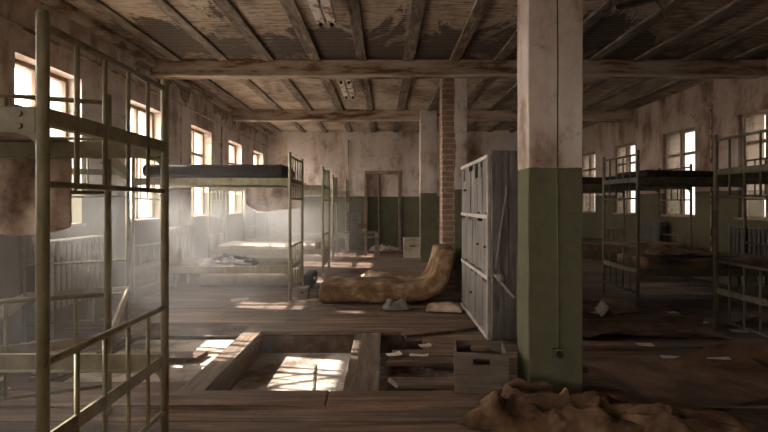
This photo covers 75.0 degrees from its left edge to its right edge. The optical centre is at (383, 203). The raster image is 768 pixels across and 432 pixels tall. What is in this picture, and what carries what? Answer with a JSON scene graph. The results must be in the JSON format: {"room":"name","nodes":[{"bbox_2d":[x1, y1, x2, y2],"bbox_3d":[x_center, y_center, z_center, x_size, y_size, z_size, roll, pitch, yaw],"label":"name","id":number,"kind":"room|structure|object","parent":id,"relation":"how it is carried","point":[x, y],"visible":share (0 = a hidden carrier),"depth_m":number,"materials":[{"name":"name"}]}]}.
{"room":"abandoned barracks dormitory","nodes":[
{"label":"abandoned barracks dormitory","id":0,"kind":"room"},
{"bbox_2d":[0,0,266,344],"bbox_3d":[-3.290,-0.315,4.050,0.380,3.830,19.260,0,0,0],"label":"wall","id":1,"kind":"structure","parent":0,"point":[15,42],"depth_m":5.88,"materials":[{"name":"white paint"}]},
{"bbox_2d":[15,58,86,226],"bbox_3d":[-3.178,-0.530,4.665,0.255,1.500,0.930,0,0,0],"label":"window","id":2,"kind":"structure","parent":1,"relation":"in","point":[63,82],"depth_m":4.89,"materials":[{"name":"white wood"}]},
{"bbox_2d":[0,15,268,279],"bbox_3d":[-3.070,-0.183,6.625,0.032,2.666,13.250,0,0,0],"label":"pipe","id":3,"kind":"object","parent":1,"relation":"attached to","point":[2,17],"visible":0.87,"depth_m":7.54,"materials":[{"name":"paint"}]},
{"bbox_2d":[130,104,160,221],"bbox_3d":[-3.178,-0.530,6.565,0.255,1.500,0.930,0,0,0],"label":"window","id":4,"kind":"structure","parent":1,"relation":"in","point":[134,109],"depth_m":6.57,"materials":[{"name":"brown wood"}]},
{"bbox_2d":[38,0,270,135],"bbox_3d":[-3.055,-1.875,4.050,0.090,0.109,18.500,0,0,0],"label":"trim","id":5,"kind":"structure","parent":1,"relation":"attached to","point":[65,8],"depth_m":5.76,"materials":[{"name":"paint"}]},
{"bbox_2d":[191,128,213,217],"bbox_3d":[-3.178,-0.530,8.515,0.255,1.500,0.930,0,0,0],"label":"window","id":6,"kind":"structure","parent":1,"relation":"in","point":[200,155],"depth_m":8.88,"materials":[{"name":"brown wood"}]},
{"bbox_2d":[229,143,243,214],"bbox_3d":[-3.178,-0.530,10.440,0.255,1.500,0.920,0,0,0],"label":"window","id":7,"kind":"structure","parent":1,"relation":"in","point":[230,144],"depth_m":10.86,"materials":[{"name":"brown wood"}]},
{"bbox_2d":[254,153,264,212],"bbox_3d":[-3.178,-0.530,12.365,0.255,1.500,0.930,0,0,0],"label":"window","id":8,"kind":"structure","parent":1,"relation":"in","point":[255,154],"depth_m":12.79,"materials":[{"name":"brown wood"}]},
{"bbox_2d":[232,110,633,121],"bbox_3d":[1.000,-1.815,10.313,8.200,0.229,0.214,0,0,0],"label":"beam","id":9,"kind":"structure","parent":1,"relation":"attached to","point":[242,115],"depth_m":10.22,"materials":[{"name":"paint"}]},
{"bbox_2d":[151,59,766,78],"bbox_3d":[1.000,-1.815,6.753,8.200,0.229,0.214,0,0,0],"label":"ceiling beam","id":10,"kind":"structure","parent":1,"relation":"attached to","point":[167,68],"depth_m":6.66,"materials":[{"name":"wood"}]},
{"bbox_2d":[0,249,767,431],"bbox_3d":[1.000,1.354,4.284,8.200,0.332,18.967,0,0,0],"label":"floor","id":11,"kind":"structure","parent":0,"point":[256,375],"depth_m":4.23,"materials":[{"name":"wood"}]},
{"bbox_2d":[0,93,129,413],"bbox_3d":[-2.337,0.285,3.575,0.848,1.830,1.948,0,0,-24],"label":"bunk bed","id":12,"kind":"object","parent":11,"relation":"on","point":[116,167],"visible":0.57,"depth_m":2.86,"materials":[{"name":"green metal"}]},
{"bbox_2d":[33,235,103,339],"bbox_3d":[-2.960,0.760,4.739,0.150,0.880,0.998,0,0,0],"label":"radiator","id":13,"kind":"object","parent":11,"relation":"on","point":[91,247],"visible":0.64,"depth_m":4.68,"materials":[{"name":"metal"}]},
{"bbox_2d":[0,8,168,431],"bbox_3d":[-2.055,0.285,2.070,1.948,1.830,0.948,0,0,0],"label":"bunk bed","id":14,"kind":"object","parent":11,"relation":"on","point":[33,122],"visible":1,"depth_m":1.97,"materials":[{"name":"green metal"}]},
{"bbox_2d":[0,135,71,235],"bbox_3d":[-2.100,-0.084,2.399,0.998,0.496,0.356,0,0,0],"label":"blanket","id":15,"kind":"object","parent":14,"relation":"hanging from","point":[17,175],"visible":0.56,"depth_m":2.56,"materials":[{"name":"beige fabric"}]},
{"bbox_2d":[131,351,208,360],"bbox_3d":[-1.785,1.241,4.072,0.654,0.029,0.180,1,0,-6],"label":"board","id":16,"kind":"object","parent":11,"relation":"on","point":[179,355],"visible":0.42,"depth_m":4.07,"materials":[{"name":"brown wood"}]},
{"bbox_2d":[169,225,194,288],"bbox_3d":[-2.960,0.760,7.301,0.150,0.880,0.842,0,0,0],"label":"radiator","id":17,"kind":"object","parent":11,"relation":"on","point":[181,238],"visible":0.58,"depth_m":7.14,"materials":[{"name":"metal"}]},
{"bbox_2d":[131,152,303,302],"bbox_3d":[-2.090,0.285,6.510,1.948,1.830,0.948,0,0,0],"label":"bunk bed","id":18,"kind":"object","parent":11,"relation":"on","point":[290,263],"visible":0.83,"depth_m":6.05,"materials":[{"name":"green metal"}]},
{"bbox_2d":[142,164,293,178],"bbox_3d":[-2.095,-0.406,6.509,1.749,0.179,0.842,0,0,0],"label":"mattress","id":19,"kind":"object","parent":18,"relation":"on","point":[195,170],"visible":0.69,"depth_m":6.10,"materials":[{"name":"fabric"}]},
{"bbox_2d":[196,253,260,265],"bbox_3d":[-2.041,0.718,6.511,0.831,0.131,0.630,0,0,0],"label":"blanket","id":20,"kind":"object","parent":18,"relation":"on","point":[223,260],"visible":0.98,"depth_m":6.43,"materials":[{"name":"fabric"}]},
{"bbox_2d":[231,297,248,301],"bbox_3d":[-1.800,1.190,6.250,0.218,0.012,0.197,0,0,-17],"label":"paper scrap","id":21,"kind":"object","parent":11,"relation":"on","point":[246,298],"visible":1,"depth_m":6.25,"materials":[{"name":"white paper"}]},
{"bbox_2d":[198,268,298,285],"bbox_3d":[-1.975,1.091,7.498,1.394,0.190,0.712,0,0,0],"label":"mattress","id":22,"kind":"object","parent":11,"relation":"on","point":[205,279],"visible":0.75,"depth_m":7.16,"materials":[{"name":"grey fabric"}]},
{"bbox_2d":[208,166,329,275],"bbox_3d":[-1.970,0.285,8.800,1.948,1.830,0.948,0,0,0],"label":"bunk bed","id":23,"kind":"object","parent":11,"relation":"on","point":[324,250],"visible":0.65,"depth_m":8.34,"materials":[{"name":"green metal"}]},
{"bbox_2d":[217,241,321,248],"bbox_3d":[-1.975,0.738,8.802,1.691,0.142,0.815,0,0,0],"label":"mattress","id":24,"kind":"object","parent":23,"relation":"on","point":[232,244],"visible":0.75,"depth_m":8.43,"materials":[{"name":"white fabric"}]},
{"bbox_2d":[245,183,306,211],"bbox_3d":[-1.810,-0.112,8.482,0.978,0.484,0.424,0,0,0],"label":"blanket","id":25,"kind":"object","parent":23,"relation":"on","point":[263,199],"visible":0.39,"depth_m":8.29,"materials":[{"name":"beige fabric"}]},
{"bbox_2d":[244,175,337,259],"bbox_3d":[-2.050,0.285,11.200,1.948,1.830,0.948,0,0,0],"label":"bunk bed","id":26,"kind":"object","parent":11,"relation":"on","point":[334,191],"visible":0.55,"depth_m":11.10,"materials":[{"name":"green metal"}]},
{"bbox_2d":[297,285,309,299],"bbox_3d":[-1.020,1.125,6.346,0.138,0.150,0.216,0,0,0],"label":"storage box","id":27,"kind":"object","parent":11,"relation":"on","point":[303,291],"visible":1,"depth_m":6.25,"materials":[{"name":"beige cardboard"}]},
{"bbox_2d":[267,178,348,238],"bbox_3d":[-1.880,0.285,12.650,1.948,1.830,0.948,0,0,0],"label":"bunk bed","id":28,"kind":"object","parent":11,"relation":"on","point":[346,192],"visible":0.38,"depth_m":12.19,"materials":[{"name":"green metal"}]},
{"bbox_2d":[304,270,317,286],"bbox_3d":[-1.080,1.091,7.351,0.159,0.196,0.500,0,0,0],"label":"mattress","id":29,"kind":"object","parent":11,"relation":"on","point":[310,277],"visible":0.84,"depth_m":7.12,"materials":[{"name":"fabric"}]},
{"bbox_2d":[312,364,315,390],"bbox_3d":[-0.560,1.394,4.000,0.017,0.008,0.700,0,0,-6],"label":"strip","id":30,"kind":"object","parent":11,"relation":"on","point":[314,372],"visible":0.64,"depth_m":4.00,"materials":[{"name":"brown wood"}]},
{"bbox_2d":[344,231,378,252],"bbox_3d":[-0.555,0.940,12.475,0.830,0.520,0.650,0,0,0],"label":"table","id":31,"kind":"object","parent":11,"relation":"on","point":[347,233],"visible":0.77,"depth_m":12.17,"materials":[{"name":"grey wood"}]},
{"bbox_2d":[347,212,361,230],"bbox_3d":[-0.740,0.445,12.596,0.348,0.470,0.416,0,0,0],"label":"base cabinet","id":32,"kind":"object","parent":31,"relation":"on","point":[354,219],"visible":0.89,"depth_m":12.40,"materials":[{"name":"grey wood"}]},
{"bbox_2d":[359,224,366,231],"bbox_3d":[-0.520,0.585,12.346,0.208,0.190,0.216,0,0,0],"label":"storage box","id":33,"kind":"object","parent":31,"relation":"on","point":[362,227],"visible":1,"depth_m":12.25,"materials":[{"name":"brown cardboard"}]},
{"bbox_2d":[363,236,378,255],"bbox_3d":[-0.300,0.984,11.700,0.340,0.437,0.320,0,0,-11],"label":"stool","id":34,"kind":"object","parent":11,"relation":"on","point":[366,238],"visible":1,"depth_m":11.59,"materials":[{"name":"brown wood"}]},
{"bbox_2d":[361,270,394,276],"bbox_3d":[-0.093,1.147,8.299,0.579,0.092,0.401,0,0,0],"label":"cloth bundle","id":35,"kind":"object","parent":11,"relation":"on","point":[370,273],"visible":0.94,"depth_m":8.24,"materials":[{"name":"beige fabric"}]},
{"bbox_2d":[369,244,401,251],"bbox_3d":[0.045,1.104,12.854,0.860,0.178,0.637,0,0,0],"label":"rubble heap","id":36,"kind":"object","parent":11,"relation":"on","point":[382,247],"visible":0.86,"depth_m":12.70,"materials":[{"name":"paint"}]},
{"bbox_2d":[319,244,455,302],"bbox_3d":[0.043,0.859,6.323,1.666,0.676,0.775,0,0,0],"label":"mattress","id":37,"kind":"object","parent":11,"relation":"on","point":[335,288],"visible":0.97,"depth_m":5.95,"materials":[{"name":"brown fabric"}]},
{"bbox_2d":[381,298,410,309],"bbox_3d":[0.138,1.134,5.723,0.336,0.119,0.232,0,0,-3],"label":"cloth bundle","id":38,"kind":"object","parent":11,"relation":"on","point":[401,304],"visible":1,"depth_m":5.65,"materials":[{"name":"grey fabric"}]},
{"bbox_2d":[403,237,418,257],"bbox_3d":[0.640,0.980,11.296,0.408,0.440,0.366,0,0,0],"label":"storage box","id":39,"kind":"object","parent":11,"relation":"on","point":[410,244],"visible":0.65,"depth_m":11.12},
{"bbox_2d":[386,356,453,366],"bbox_3d":[0.283,1.201,3.821,0.541,0.028,0.160,0,0,2],"label":"board","id":40,"kind":"object","parent":11,"relation":"on","point":[444,361],"visible":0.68,"depth_m":3.77,"materials":[{"name":"brown wood"}]},
{"bbox_2d":[386,351,401,355],"bbox_3d":[0.078,1.166,3.896,0.119,0.011,0.079,0,0,-20],"label":"paper scrap","id":41,"kind":"object","parent":40,"relation":"on","point":[398,352],"visible":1,"depth_m":3.89,"materials":[{"name":"beige paper"}]},
{"bbox_2d":[409,353,428,355],"bbox_3d":[0.271,1.166,3.871,0.149,0.009,0.059,0,0,6],"label":"paper scrap","id":42,"kind":"object","parent":40,"relation":"on","point":[410,354],"visible":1,"depth_m":3.87,"materials":[{"name":"beige paper"}]},
{"bbox_2d":[387,377,453,388],"bbox_3d":[0.259,1.196,3.345,0.472,0.028,0.150,0,0,-1],"label":"board","id":43,"kind":"object","parent":11,"relation":"on","point":[398,382],"visible":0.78,"depth_m":3.31,"materials":[{"name":"brown wood"}]},
{"bbox_2d":[392,349,453,356],"bbox_3d":[0.330,1.206,4.010,0.529,0.028,0.180,0,0,-3],"label":"board","id":44,"kind":"object","parent":11,"relation":"on","point":[432,352],"visible":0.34,"depth_m":4.01,"materials":[{"name":"brown wood"}]},
{"bbox_2d":[418,343,431,346],"bbox_3d":[0.339,1.166,4.138,0.099,0.010,0.084,0,0,-11],"label":"paper scrap","id":45,"kind":"object","parent":11,"relation":"on","point":[427,344],"visible":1,"depth_m":4.13,"materials":[{"name":"beige paper"}]},
{"bbox_2d":[419,110,436,262],"bbox_3d":[0.910,-0.364,10.330,0.347,3.129,0.266,0,0,0],"label":"pillar","id":46,"kind":"structure","parent":11,"relation":"on","point":[428,119],"depth_m":10.20,"materials":[{"name":"paint"}]},
{"bbox_2d":[401,324,477,336],"bbox_3d":[0.518,1.186,4.682,0.786,0.020,0.130,0,0,-24],"label":"board","id":47,"kind":"object","parent":11,"relation":"on","point":[432,331],"visible":1,"depth_m":4.65,"materials":[{"name":"brown wood"}]},
{"bbox_2d":[426,301,462,312],"bbox_3d":[0.680,1.149,5.620,0.404,0.091,0.286,0,0,9],"label":"pillow","id":48,"kind":"object","parent":11,"relation":"on","point":[447,306],"visible":1,"depth_m":5.51,"materials":[{"name":"beige fabric"}]},
{"bbox_2d":[439,78,466,291],"bbox_3d":[0.960,-0.364,6.950,0.347,3.129,0.307,0,0,0],"label":"pillar","id":49,"kind":"structure","parent":11,"relation":"on","point":[453,91],"depth_m":6.80,"materials":[{"name":"brick"}]},
{"bbox_2d":[454,339,508,393],"bbox_3d":[0.631,1.063,3.294,0.335,0.250,0.330,0,0,7],"label":"wooden crate","id":50,"kind":"object","parent":11,"relation":"on","point":[486,371],"visible":0.96,"depth_m":3.14,"materials":[{"name":"brown wood"}]},
{"bbox_2d":[461,154,516,339],"bbox_3d":[1.080,0.380,5.150,0.380,1.640,1.500,0,0,0],"label":"lockers","id":51,"kind":"object","parent":11,"relation":"on","point":[476,178],"visible":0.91,"depth_m":4.91,"materials":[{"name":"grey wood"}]},
{"bbox_2d":[491,150,517,338],"bbox_3d":[1.080,0.352,4.318,0.286,1.635,0.094,0,0,0],"label":"panel","id":52,"kind":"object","parent":11,"relation":"on","point":[504,163],"depth_m":4.34,"materials":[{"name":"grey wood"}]},
{"bbox_2d":[517,0,582,391],"bbox_3d":[1.064,-0.364,3.231,0.346,3.129,0.267,0,0,0],"label":"pillar","id":53,"kind":"structure","parent":11,"relation":"on","point":[536,19],"depth_m":3.10,"materials":[{"name":"paint"}]},
{"bbox_2d":[557,0,557,166],"bbox_3d":[1.072,-0.965,3.090,0.010,1.470,0.008,0,0,0],"label":"cable","id":54,"kind":"object","parent":53,"relation":"attached to","point":[557,0],"visible":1,"depth_m":3.09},
{"bbox_2d":[552,167,563,359],"bbox_3d":[1.075,0.366,3.080,0.068,1.184,0.040,0,0,0],"label":"conduit","id":55,"kind":"object","parent":53,"relation":"attached to","point":[557,353],"visible":1,"depth_m":3.08,"materials":[{"name":"metal"}]},
{"bbox_2d":[556,351,562,357],"bbox_3d":[1.078,0.924,3.067,0.042,0.042,0.013,0,0,0],"label":"outlet","id":56,"kind":"object","parent":55,"relation":"attached to","point":[559,354],"depth_m":3.06,"materials":[{"name":"black plastic"}]},
{"bbox_2d":[458,377,644,431],"bbox_3d":[1.029,1.097,2.758,1.265,0.194,0.604,0,0,0],"label":"pile","id":57,"kind":"object","parent":11,"relation":"on","point":[521,405],"visible":0.86,"depth_m":2.67,"materials":[{"name":"brown fabric"}]},
{"bbox_2d":[582,176,624,258],"bbox_3d":[3.900,0.285,10.550,1.948,1.830,0.948,0,0,0],"label":"bunk bed","id":58,"kind":"object","parent":11,"relation":"on","point":[584,192],"visible":0.17,"depth_m":10.28,"materials":[{"name":"metal"}]},
{"bbox_2d":[595,299,617,317],"bbox_3d":[2.330,1.094,5.250,0.173,0.152,0.200,0,0,0],"label":"folded card","id":59,"kind":"object","parent":11,"relation":"on","point":[602,307],"visible":1,"depth_m":5.25,"materials":[{"name":"paper"}]},
{"bbox_2d":[582,297,648,314],"bbox_3d":[2.104,1.153,5.756,1.469,0.074,0.894,0,0,-5],"label":"sheet","id":60,"kind":"object","parent":11,"relation":"on","point":[619,306],"visible":0.26,"depth_m":5.71,"materials":[{"name":"brown fabric"}]},
{"bbox_2d":[582,164,692,280],"bbox_3d":[3.870,0.285,8.300,1.948,1.830,0.948,0,0,0],"label":"bunk bed","id":61,"kind":"object","parent":11,"relation":"on","point":[586,187],"visible":0.29,"depth_m":7.84,"materials":[{"name":"metal"}]},
{"bbox_2d":[582,177,615,183],"bbox_3d":[3.875,-0.372,8.299,1.689,0.152,0.804,0,0,0],"label":"mattress","id":62,"kind":"object","parent":61,"relation":"on","point":[585,180],"visible":0.16,"depth_m":7.90,"materials":[{"name":"fabric"}]},
{"bbox_2d":[582,241,680,251],"bbox_3d":[3.875,0.708,8.300,1.690,0.171,0.813,0,0,0],"label":"mattress","id":63,"kind":"object","parent":61,"relation":"on","point":[644,245],"visible":0.47,"depth_m":7.91,"materials":[{"name":"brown fabric"}]},
{"bbox_2d":[640,221,666,241],"bbox_3d":[4.960,0.760,9.201,0.150,0.880,0.842,0,0,0],"label":"radiator","id":64,"kind":"object","parent":11,"relation":"on","point":[648,229],"visible":0.48,"depth_m":9.13,"materials":[{"name":"metal"}]},
{"bbox_2d":[582,315,731,338],"bbox_3d":[2.293,1.140,4.758,1.686,0.099,0.784,0,0,0],"label":"sheet","id":65,"kind":"object","parent":11,"relation":"on","point":[671,326],"visible":0.76,"depth_m":4.73,"materials":[{"name":"brown fabric"}]},
{"bbox_2d":[582,341,767,348],"bbox_3d":[3.190,1.182,4.190,3.780,0.034,0.140,0,0,0],"label":"batten","id":66,"kind":"object","parent":11,"relation":"on","point":[585,344],"visible":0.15,"depth_m":4.15,"materials":[{"name":"brown wood"}]},
{"bbox_2d":[636,343,654,345],"bbox_3d":[2.145,1.153,4.110,0.129,0.007,0.099,0,0,6],"label":"paper scrap","id":67,"kind":"object","parent":66,"relation":"on","point":[639,344],"visible":1,"depth_m":4.10,"materials":[{"name":"beige paper"}]},
{"bbox_2d":[583,343,767,407],"bbox_3d":[2.325,1.124,3.331,1.997,0.140,0.913,0,0,0],"label":"sheet","id":68,"kind":"object","parent":11,"relation":"on","point":[695,380],"visible":0.95,"depth_m":3.39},
{"bbox_2d":[660,355,679,357],"bbox_3d":[2.183,1.147,3.750,0.198,0.006,0.059,0,0,6],"label":"paper scrap","id":69,"kind":"object","parent":68,"relation":"on","point":[662,356],"visible":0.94,"depth_m":3.76,"materials":[{"name":"beige paper"}]},
{"bbox_2d":[709,357,730,359],"bbox_3d":[2.474,1.137,3.704,0.158,0.008,0.069,0,0,17],"label":"paper scrap","id":70,"kind":"object","parent":68,"relation":"on","point":[721,358],"visible":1,"depth_m":3.69,"materials":[{"name":"beige paper"}]},
{"bbox_2d":[610,402,756,431],"bbox_3d":[1.556,1.137,2.711,0.900,0.113,0.440,0,0,0],"label":"sheet","id":71,"kind":"object","parent":11,"relation":"on","point":[657,417],"visible":0.89,"depth_m":2.62,"materials":[{"name":"brown fabric"}]},
{"bbox_2d":[602,150,767,306],"bbox_3d":[3.910,0.285,6.280,1.948,1.830,0.948,0,0,0],"label":"bunk bed","id":72,"kind":"object","parent":11,"relation":"on","point":[637,181],"visible":0.73,"depth_m":6.14,"materials":[{"name":"metal"}]},
{"bbox_2d":[617,170,712,178],"bbox_3d":[3.925,-0.355,6.279,1.689,0.119,0.802,0,0,0],"label":"mattress","id":73,"kind":"object","parent":72,"relation":"on","point":[643,173],"visible":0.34,"depth_m":5.88,"materials":[{"name":"fabric"}]},
{"bbox_2d":[617,253,767,268],"bbox_3d":[3.925,0.717,6.280,1.689,0.166,0.803,0,0,0],"label":"mattress","id":74,"kind":"object","parent":72,"relation":"on","point":[647,261],"visible":0.65,"depth_m":5.91,"materials":[{"name":"brown fabric"}]},
{"bbox_2d":[644,248,690,255],"bbox_3d":[3.550,0.586,6.250,0.481,0.093,0.324,0,0,-17],"label":"pillow","id":75,"kind":"object","parent":74,"relation":"on","point":[654,251],"visible":0.98,"depth_m":6.12,"materials":[{"name":"brown fabric"}]},
{"bbox_2d":[687,248,738,255],"bbox_3d":[3.975,0.598,6.312,0.831,0.070,0.502,0,0,0],"label":"blanket","id":76,"kind":"object","parent":74,"relation":"on","point":[695,251],"visible":0.73,"depth_m":6.14,"materials":[{"name":"brown fabric"}]},
{"bbox_2d":[660,304,767,326],"bbox_3d":[3.759,1.125,5.189,1.487,0.131,0.636,0,0,-6],"label":"sheet","id":77,"kind":"object","parent":11,"relation":"on","point":[736,316],"visible":0.77,"depth_m":5.30,"materials":[{"name":"brown fabric"}]},
{"bbox_2d":[730,329,748,331],"bbox_3d":[3.302,1.176,4.651,0.138,0.007,0.099,0,0,23],"label":"paper scrap","id":78,"kind":"object","parent":11,"relation":"on","point":[734,330],"visible":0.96,"depth_m":4.64,"materials":[{"name":"white paper"}]},
{"bbox_2d":[713,129,767,337],"bbox_3d":[3.970,0.285,4.100,1.948,1.830,0.948,0,0,0],"label":"bunk bed","id":79,"kind":"object","parent":11,"relation":"on","point":[754,295],"visible":0.94,"depth_m":4.36,"materials":[{"name":"metal"}]},
{"bbox_2d":[728,227,767,286],"bbox_3d":[4.960,0.760,6.679,0.150,0.880,0.998,0,0,0],"label":"radiator","id":80,"kind":"object","parent":11,"relation":"on","point":[735,234],"visible":0.51,"depth_m":6.70,"materials":[{"name":"metal"}]},
{"bbox_2d":[751,358,767,368],"bbox_3d":[3.546,1.110,3.490,1.540,0.168,1.053,0,0,-22],"label":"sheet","id":81,"kind":"object","parent":11,"relation":"on","point":[760,362],"visible":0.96,"depth_m":3.68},
{"bbox_2d":[267,131,517,248],"bbox_3d":[1.000,-0.315,13.490,8.200,3.830,0.380,0,0,0],"label":"wall","id":82,"kind":"structure","parent":0,"point":[368,150],"depth_m":13.30,"materials":[{"name":"beige paint"}]},
{"bbox_2d":[348,140,348,179],"bbox_3d":[-0.950,-0.275,13.270,0.028,2.850,0.028,0,0,0],"label":"pipe","id":83,"kind":"object","parent":82,"relation":"attached to","point":[348,140],"visible":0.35,"depth_m":13.26,"materials":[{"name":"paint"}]},
{"bbox_2d":[364,171,400,248],"bbox_3d":[-0.030,0.160,13.319,0.980,2.080,0.099,0,0,0],"label":"door frame","id":84,"kind":"structure","parent":82,"relation":"in","point":[366,173],"depth_m":13.27,"materials":[{"name":"brown wood"}]},
{"bbox_2d":[65,0,767,132],"bbox_3d":[1.000,-2.036,4.125,8.960,0.288,19.410,0,0,0],"label":"ceiling","id":85,"kind":"structure","parent":0,"point":[174,30],"depth_m":5.90,"materials":[{"name":"brown wood"}]},
{"bbox_2d":[308,0,335,27],"bbox_3d":[-0.570,-1.817,4.350,0.200,0.145,1.200,0,0,0],"label":"ceiling lamp","id":86,"kind":"object","parent":85,"relation":"hanging from","point":[322,10],"visible":1,"depth_m":4.64,"materials":[{"name":"metal"}]},
{"bbox_2d":[308,0,324,23],"bbox_3d":[-0.625,-1.804,4.350,0.090,0.050,1.200,0,0,0],"label":"fluorescent tube","id":87,"kind":"object","parent":86,"relation":"on","point":[316,6],"depth_m":4.62,"materials":[{"name":"glass"}]},
{"bbox_2d":[320,0,335,23],"bbox_3d":[-0.515,-1.804,4.350,0.090,0.050,1.200,0,0,0],"label":"fluorescent tube","id":88,"kind":"object","parent":86,"relation":"on","point":[326,7],"depth_m":4.65,"materials":[{"name":"glass"}]},
{"bbox_2d":[338,79,355,98],"bbox_3d":[-0.570,-1.817,7.775,0.200,0.145,1.050,0,0,0],"label":"ceiling lamp","id":89,"kind":"object","parent":85,"relation":"hanging from","point":[346,85],"visible":0.87,"depth_m":7.70,"materials":[{"name":"metal"}]},
{"bbox_2d":[338,79,348,96],"bbox_3d":[-0.625,-1.804,7.775,0.090,0.050,1.050,0,0,0],"label":"fluorescent tube","id":90,"kind":"object","parent":89,"relation":"on","point":[343,84],"depth_m":7.63,"materials":[{"name":"glass"}]},
{"bbox_2d":[345,79,355,96],"bbox_3d":[-0.515,-1.804,7.775,0.090,0.050,1.050,0,0,0],"label":"fluorescent tube","id":91,"kind":"object","parent":89,"relation":"on","point":[349,87],"depth_m":7.71,"materials":[{"name":"glass"}]},
{"bbox_2d":[602,0,665,18],"bbox_3d":[2.222,-1.789,4.442,0.569,0.285,0.097,0,0,0],"label":"ceiling lamp","id":92,"kind":"object","parent":85,"relation":"hanging from","point":[634,3],"visible":1,"depth_m":4.43,"materials":[{"name":"metal"}]},
{"bbox_2d":[611,0,660,11],"bbox_3d":[2.265,-1.792,4.450,0.453,0.147,0.080,0,0,0],"label":"tray","id":93,"kind":"object","parent":92,"relation":"on","point":[634,3],"depth_m":4.42,"materials":[{"name":"metal"}]},
{"bbox_2d":[582,59,767,286],"bbox_3d":[5.290,-0.315,4.050,0.380,3.830,19.260,0,0,0],"label":"wall","id":94,"kind":"structure","parent":0,"point":[730,99],"depth_m":8.40,"materials":[{"name":"beige paint"}]},
{"bbox_2d":[582,152,594,212],"bbox_3d":[5.133,-0.530,12.540,0.165,1.500,0.920,0,0,0],"label":"window","id":95,"kind":"structure","parent":94,"relation":"in","point":[590,169],"depth_m":12.53,"materials":[{"name":"brown wood"}]},
{"bbox_2d":[611,142,634,214],"bbox_3d":[5.133,-0.530,10.625,0.165,1.500,0.950,0,0,0],"label":"window","id":96,"kind":"structure","parent":94,"relation":"in","point":[627,145],"depth_m":10.62,"materials":[{"name":"brown wood"}]},
{"bbox_2d":[661,127,694,216],"bbox_3d":[5.133,-0.530,8.675,0.165,1.500,0.950,0,0,0],"label":"window","id":97,"kind":"structure","parent":94,"relation":"in","point":[682,154],"depth_m":8.69,"materials":[{"name":"brown wood"}]},
{"bbox_2d":[710,104,711,277],"bbox_3d":[5.070,-0.200,7.750,0.024,2.700,0.024,0,0,0],"label":"pipe","id":98,"kind":"object","parent":94,"relation":"attached to","point":[710,104],"visible":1,"depth_m":7.74,"materials":[{"name":"metal"}]},
{"bbox_2d":[735,109,767,220],"bbox_3d":[5.133,-0.530,6.725,0.165,1.500,0.950,0,0,0],"label":"window","id":99,"kind":"structure","parent":94,"relation":"in","point":[745,116],"depth_m":6.99,"materials":[{"name":"brown wood"}]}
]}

